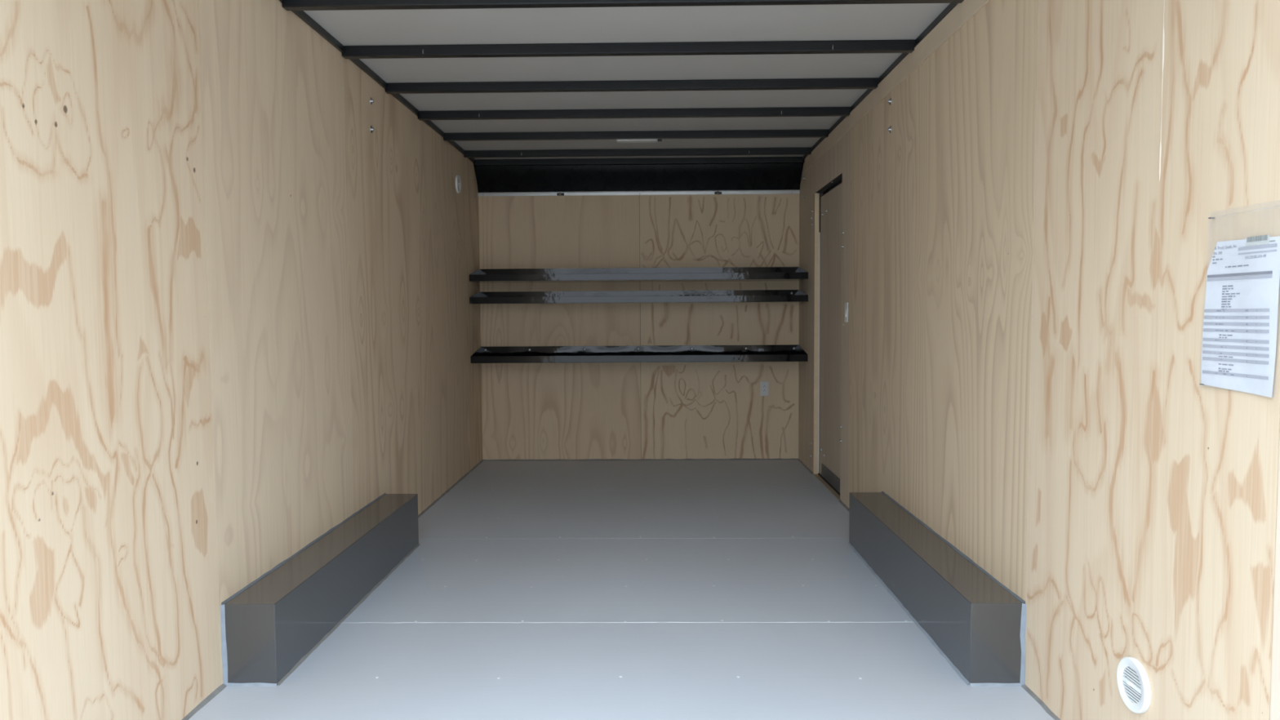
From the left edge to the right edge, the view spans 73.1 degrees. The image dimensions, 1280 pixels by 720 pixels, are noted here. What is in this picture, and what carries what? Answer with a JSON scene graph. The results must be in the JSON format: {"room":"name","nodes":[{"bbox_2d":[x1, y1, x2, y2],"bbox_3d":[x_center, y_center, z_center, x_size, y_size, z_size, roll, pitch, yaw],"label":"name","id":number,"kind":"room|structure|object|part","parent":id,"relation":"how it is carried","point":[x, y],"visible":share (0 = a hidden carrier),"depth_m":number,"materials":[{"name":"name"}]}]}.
{"room":"cargo trailer interior","nodes":[
{"label":"cargo trailer interior","id":0,"kind":"room"},
{"bbox_2d":[0,0,482,719],"bbox_3d":[-1.325,-0.189,4.068,0.060,2.395,5.505,0,3,1],"label":"wall","id":1,"kind":"structure","parent":0,"point":[237,318],"depth_m":2.52,"materials":[{"name":"brown wood"}]},
{"bbox_3d":[-1.330,-0.090,1.978,0.009,2.307,1.319,0,3,1],"label":"plywood panel","id":2,"kind":"part","parent":1,"relation":"part of","materials":[{"name":"brown wood"}]},
{"bbox_3d":[-1.311,-0.159,3.246,0.009,2.307,1.217,0,3,1],"label":"plywood panel","id":3,"kind":"part","parent":1,"relation":"part of","materials":[{"name":"brown wood"}]},
{"bbox_2d":[182,459,483,719],"bbox_3d":[-1.282,0.942,4.114,0.014,0.014,5.475,0,3,1],"label":"baseboard","id":4,"kind":"structure","parent":1,"relation":"attached to","point":[221,687],"depth_m":2.67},
{"bbox_2d":[369,97,373,104],"bbox_3d":[-1.292,-1.250,4.172,0.014,0.034,0.034,0,3,1],"label":"bolt","id":5,"kind":"object","parent":1,"relation":"attached to","point":[371,100],"visible":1,"depth_m":4.17,"materials":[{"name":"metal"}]},
{"bbox_2d":[279,0,475,162],"bbox_3d":[-1.302,-1.365,3.901,0.022,0.027,5.300,0,3,1],"label":"trim","id":6,"kind":"structure","parent":1,"relation":"attached to","point":[302,15],"depth_m":4.06,"materials":[{"name":"black paint"}]},
{"bbox_3d":[-1.294,-0.226,4.463,0.009,2.307,1.217,0,3,1],"label":"plywood panel","id":7,"kind":"part","parent":1,"relation":"part of","materials":[{"name":"brown wood"}]},
{"bbox_3d":[-1.276,-0.293,5.681,0.009,2.307,1.217,0,3,1],"label":"plywood panel","id":8,"kind":"part","parent":1,"relation":"part of","materials":[{"name":"brown wood"}]},
{"bbox_2d":[455,174,461,193],"bbox_3d":[-1.262,-1.225,6.013,0.019,0.126,0.126,0,3,1],"label":"air vent","id":9,"kind":"object","parent":1,"relation":"in","point":[458,182],"visible":1,"depth_m":6.00,"materials":[{"name":"white plastic"}]},
{"bbox_3d":[-1.263,-0.340,6.537,0.009,2.307,0.494,0,3,1],"label":"plywood panel","id":10,"kind":"part","parent":1,"relation":"part of","materials":[{"name":"brown wood"}]},
{"bbox_2d":[188,459,1054,719],"bbox_3d":[-0.038,0.970,4.108,2.539,0.061,5.495,0,3,1],"label":"floor","id":11,"kind":"structure","parent":0,"point":[675,657],"depth_m":3.31,"materials":[{"name":"grey paint"}]},
{"bbox_2d":[220,493,419,686],"bbox_3d":[-1.209,0.846,3.531,0.175,0.268,1.664,0,3,1],"label":"box","id":12,"kind":"object","parent":11,"relation":"on","point":[270,626],"visible":1,"depth_m":3.06,"materials":[{"name":"grey paint"}]},
{"bbox_2d":[848,490,1026,686],"bbox_3d":[1.115,0.834,3.496,0.175,0.268,1.666,0,3,1],"label":"box","id":13,"kind":"object","parent":11,"relation":"on","point":[976,623],"visible":1,"depth_m":3.00,"materials":[{"name":"grey paint"}]},
{"bbox_2d":[303,3,950,159],"bbox_3d":[-0.053,-1.406,3.980,2.539,0.030,5.500,0,3,1],"label":"ceiling","id":14,"kind":"structure","parent":0,"point":[904,21],"depth_m":4.07,"materials":[{"name":"white metal"}]},
{"bbox_2d":[282,0,964,10],"bbox_3d":[-0.065,-1.323,3.166,2.492,0.044,0.048,0,3,1],"label":"rib","id":15,"kind":"object","parent":14,"relation":"attached to","point":[289,5],"visible":1,"depth_m":3.16,"materials":[{"name":"black paint"}]},
{"bbox_2d":[342,40,915,58],"bbox_3d":[-0.056,-1.357,3.774,2.492,0.044,0.049,0,3,1],"label":"rib","id":16,"kind":"object","parent":14,"relation":"attached to","point":[844,46],"visible":1,"depth_m":3.76,"materials":[{"name":"black paint"}]},
{"bbox_2d":[385,77,878,93],"bbox_3d":[-0.047,-1.390,4.383,2.492,0.044,0.048,0,3,1],"label":"rib","id":17,"kind":"object","parent":14,"relation":"attached to","point":[795,83],"visible":1,"depth_m":4.37,"materials":[{"name":"black paint"}]},
{"bbox_2d":[417,106,850,119],"bbox_3d":[-0.038,-1.423,4.991,2.492,0.044,0.049,0,3,1],"label":"rib","id":18,"kind":"object","parent":14,"relation":"attached to","point":[793,111],"visible":1,"depth_m":4.97,"materials":[{"name":"black paint"}]},
{"bbox_2d":[443,128,829,141],"bbox_3d":[-0.029,-1.457,5.600,2.492,0.044,0.048,0,3,1],"label":"rib","id":19,"kind":"object","parent":14,"relation":"attached to","point":[821,133],"visible":1,"depth_m":5.58,"materials":[{"name":"black paint"}]},
{"bbox_2d":[463,147,811,157],"bbox_3d":[-0.020,-1.490,6.208,2.492,0.044,0.049,0,3,1],"label":"rib","id":20,"kind":"object","parent":14,"relation":"attached to","point":[729,151],"visible":1,"depth_m":6.19,"materials":[{"name":"black paint"}]},
{"bbox_2d":[474,156,802,166],"bbox_3d":[-0.015,-1.510,6.572,2.492,0.044,0.048,0,3,1],"label":"rib","id":21,"kind":"object","parent":14,"relation":"attached to","point":[742,160],"visible":1,"depth_m":6.55,"materials":[{"name":"black paint"}]},
{"bbox_2d":[616,138,662,142],"bbox_3d":[-0.006,-1.457,5.664,0.300,0.050,0.080,0,3,1],"label":"ceiling light","id":22,"kind":"object","parent":14,"relation":"attached to","point":[649,140],"visible":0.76,"depth_m":5.65,"materials":[{"name":"white plastic"}]},
{"bbox_2d":[617,139,656,142],"bbox_3d":[-0.021,-1.435,5.666,0.256,0.005,0.068,0,3,1],"label":"diffuser","id":23,"kind":"object","parent":22,"relation":"attached to","point":[618,140],"depth_m":5.65,"materials":[{"name":"white plastic"}]},
{"bbox_2d":[478,193,799,459],"bbox_3d":[-0.005,-0.239,6.803,2.539,2.180,0.060,0,3,1],"label":"wall","id":24,"kind":"structure","parent":0,"point":[710,410],"depth_m":6.78,"materials":[{"name":"brown wood"}]},
{"bbox_3d":[-0.626,-0.243,6.787,1.255,2.078,0.009,0,3,1],"label":"plywood panel","id":25,"kind":"part","parent":24,"relation":"part of","materials":[{"name":"brown wood"}]},
{"bbox_2d":[475,163,801,192],"bbox_3d":[-0.013,-1.420,6.664,2.497,0.226,0.118,0,3,1],"label":"trim","id":26,"kind":"structure","parent":24,"relation":"attached to","point":[773,176],"depth_m":6.65,"materials":[{"name":"black metal"}]},
{"bbox_2d":[469,266,808,283],"bbox_3d":[-0.011,-0.653,6.550,2.495,0.109,0.394,0,3,1],"label":"steel shelf","id":27,"kind":"object","parent":24,"relation":"attached to","point":[726,273],"visible":1,"depth_m":6.44,"materials":[{"name":"black metal"}]},
{"bbox_3d":[-1.257,-0.648,6.569,0.003,0.106,0.388,0,3,1],"label":"plate","id":28,"kind":"part","parent":27,"relation":"part of","materials":[{"name":"black metal"}]},
{"bbox_3d":[-0.010,-0.600,6.551,2.495,0.003,0.391,0,3,1],"label":"shelf plate","id":29,"kind":"part","parent":27,"relation":"part of","materials":[{"name":"black metal"}]},
{"bbox_3d":[1.235,-0.661,6.532,0.003,0.106,0.388,0,3,1],"label":"plate","id":30,"kind":"part","parent":27,"relation":"part of","materials":[{"name":"black metal"}]},
{"bbox_2d":[469,289,808,304],"bbox_3d":[-0.009,-0.481,6.559,2.495,0.097,0.394,0,3,1],"label":"steel shelf","id":31,"kind":"object","parent":24,"relation":"attached to","point":[734,295],"visible":1,"depth_m":6.38,"materials":[{"name":"metal"}]},
{"bbox_3d":[-1.256,-0.476,6.578,0.003,0.094,0.388,0,3,1],"label":"plate","id":32,"kind":"part","parent":31,"relation":"part of","materials":[{"name":"black metal"}]},
{"bbox_3d":[-0.009,-0.434,6.561,2.495,0.003,0.391,0,3,1],"label":"shelf plate","id":33,"kind":"part","parent":31,"relation":"part of","materials":[{"name":"black metal"}]},
{"bbox_3d":[1.236,-0.490,6.541,0.003,0.094,0.388,0,3,1],"label":"plate","id":34,"kind":"part","parent":31,"relation":"part of","materials":[{"name":"black metal"}]},
{"bbox_2d":[478,190,799,196],"bbox_3d":[-0.012,-1.294,6.700,2.495,0.028,0.029,0,3,1],"label":"trim","id":35,"kind":"structure","parent":24,"relation":"attached to","point":[714,192],"depth_m":6.71,"materials":[{"name":"metal"}]},
{"bbox_2d":[470,344,808,363],"bbox_3d":[-0.007,-0.047,6.585,2.495,0.109,0.390,0,3,1],"label":"steel shelf","id":36,"kind":"object","parent":24,"relation":"attached to","point":[778,353],"visible":1,"depth_m":6.76,"materials":[{"name":"metal"}]},
{"bbox_3d":[-1.253,-0.042,6.604,0.003,0.106,0.384,0,3,1],"label":"plate","id":37,"kind":"part","parent":36,"relation":"part of","materials":[{"name":"black metal"}]},
{"bbox_3d":[-0.006,0.006,6.587,2.495,0.003,0.387,0,3,1],"label":"shelf plate","id":38,"kind":"part","parent":36,"relation":"part of","materials":[{"name":"black metal"}]},
{"bbox_3d":[1.239,-0.056,6.567,0.003,0.106,0.384,0,3,1],"label":"plate","id":39,"kind":"part","parent":36,"relation":"part of","materials":[{"name":"black metal"}]},
{"bbox_2d":[482,457,798,461],"bbox_3d":[0.001,0.786,6.824,2.499,0.012,0.012,0,3,1],"label":"baseboard","id":40,"kind":"structure","parent":24,"relation":"attached to","point":[778,458],"depth_m":6.83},
{"bbox_3d":[0.623,-0.250,6.768,1.240,2.078,0.009,0,3,1],"label":"plywood panel","id":41,"kind":"part","parent":24,"relation":"part of","materials":[{"name":"brown wood"}]},
{"bbox_2d":[760,381,768,395],"bbox_3d":[0.977,0.225,6.780,0.068,0.116,0.008,0,3,1],"label":"power outlet","id":42,"kind":"object","parent":24,"relation":"attached to","point":[764,385],"visible":1,"depth_m":6.78,"materials":[{"name":"white plastic"}]},
{"bbox_2d":[762,384,766,392],"bbox_3d":[0.977,0.225,6.778,0.033,0.067,0.002,0,3,1],"label":"socket","id":43,"kind":"object","parent":42,"relation":"attached to","point":[764,386],"depth_m":6.78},
{"bbox_2d":[473,159,842,195],"bbox_3d":[-0.045,-0.196,4.052,2.669,2.515,5.610,0,3,1],"label":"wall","id":44,"kind":"structure","parent":0,"point":[839,182],"depth_m":5.89,"materials":[{"name":"beige wood"}]},
{"bbox_2d":[798,0,1279,719],"bbox_3d":[1.234,-0.203,4.030,0.060,2.395,5.505,0,3,1],"label":"wall","id":45,"kind":"structure","parent":0,"point":[1024,288],"depth_m":2.33,"materials":[{"name":"brown wood"}]},
{"bbox_3d":[1.245,-0.340,6.496,0.009,2.280,0.502,0,3,1],"label":"plywood panel","id":46,"kind":"part","parent":45,"relation":"part of","materials":[{"name":"brown wood"}]},
{"bbox_2d":[797,458,813,474],"bbox_3d":[1.241,0.796,6.494,0.013,0.013,0.635,0,3,1],"label":"baseboard","id":47,"kind":"structure","parent":45,"relation":"attached to","point":[798,460],"depth_m":6.43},
{"bbox_2d":[813,173,842,499],"bbox_3d":[1.254,-0.149,5.685,0.051,2.027,0.904,0,3,1],"label":"door","id":48,"kind":"structure","parent":45,"relation":"in","point":[828,242],"depth_m":5.83,"materials":[{"name":"brown wood"}]},
{"bbox_3d":[1.248,-1.153,5.633,0.050,0.016,0.870,0,3,1],"label":"head frame","id":49,"kind":"part","parent":48,"relation":"part of","materials":[{"name":"black metal"}]},
{"bbox_3d":[1.271,0.788,5.696,0.005,0.086,0.745,0,3,1],"label":"kick plate","id":50,"kind":"part","parent":48,"relation":"part of","materials":[{"name":"metal"}]},
{"bbox_3d":[1.232,-0.306,5.634,0.009,2.307,1.218,0,3,1],"label":"plywood panel","id":51,"kind":"part","parent":45,"relation":"part of","materials":[{"name":"brown wood"}]},
{"bbox_2d":[844,302,848,322],"bbox_3d":[1.214,-0.281,5.095,0.010,0.116,0.070,0,3,1],"label":"light switch","id":52,"kind":"object","parent":45,"relation":"attached to","point":[846,303],"visible":1,"depth_m":5.07,"materials":[{"name":"white plastic"}]},
{"bbox_2d":[803,3,958,159],"bbox_3d":[1.198,-1.378,3.863,0.012,0.027,5.300,0,3,1],"label":"trim","id":53,"kind":"structure","parent":45,"relation":"attached to","point":[951,6],"depth_m":4.03,"materials":[{"name":"black paint"}]},
{"bbox_3d":[1.214,-0.239,4.416,0.009,2.307,1.218,0,3,1],"label":"plywood panel","id":54,"kind":"part","parent":45,"relation":"part of","materials":[{"name":"brown wood"}]},
{"bbox_2d":[804,0,990,171],"bbox_3d":[1.191,-1.309,3.827,0.006,0.092,5.220,0,3,1],"label":"trim","id":55,"kind":"structure","parent":45,"relation":"attached to","point":[962,12],"depth_m":3.85,"materials":[{"name":"brown wood"}]},
{"bbox_2d":[839,499,1060,719],"bbox_3d":[1.194,0.970,3.326,0.014,0.014,3.970,0,3,1],"label":"baseboard","id":56,"kind":"structure","parent":45,"relation":"attached to","point":[1024,686],"depth_m":2.57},
{"bbox_3d":[1.197,-0.173,3.208,0.009,2.307,1.198,0,3,1],"label":"plywood panel","id":57,"kind":"part","parent":45,"relation":"part of","materials":[{"name":"brown wood"}]},
{"bbox_2d":[1116,657,1151,713],"bbox_3d":[1.170,0.773,2.056,0.019,0.126,0.126,0,3,1],"label":"air vent","id":58,"kind":"object","parent":45,"relation":"in","point":[1133,682],"visible":1,"depth_m":2.05,"materials":[{"name":"white plastic"}]},
{"bbox_3d":[1.180,-0.112,2.089,0.009,2.307,1.040,0,3,1],"label":"plywood panel","id":59,"kind":"part","parent":45,"relation":"part of","materials":[{"name":"brown wood"}]},
{"bbox_2d":[1158,6,1164,181],"bbox_3d":[1.170,-0.611,1.938,0.002,0.416,0.011,0,3,1],"label":"drip","id":60,"kind":"object","parent":45,"relation":"attached to","point":[1162,33],"visible":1,"depth_m":1.94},
{"bbox_2d":[1199,217,1279,397],"bbox_3d":[1.163,-0.116,1.675,0.010,0.362,0.229,0,3,1],"label":"paper","id":61,"kind":"object","parent":45,"relation":"attached to","point":[1239,332],"visible":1,"depth_m":1.67,"materials":[{"name":"paper"}]},
{"bbox_3d":[1.171,-0.075,1.425,0.009,2.307,0.286,0,3,1],"label":"plywood panel","id":62,"kind":"part","parent":45,"relation":"part of","materials":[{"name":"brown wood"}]}
]}

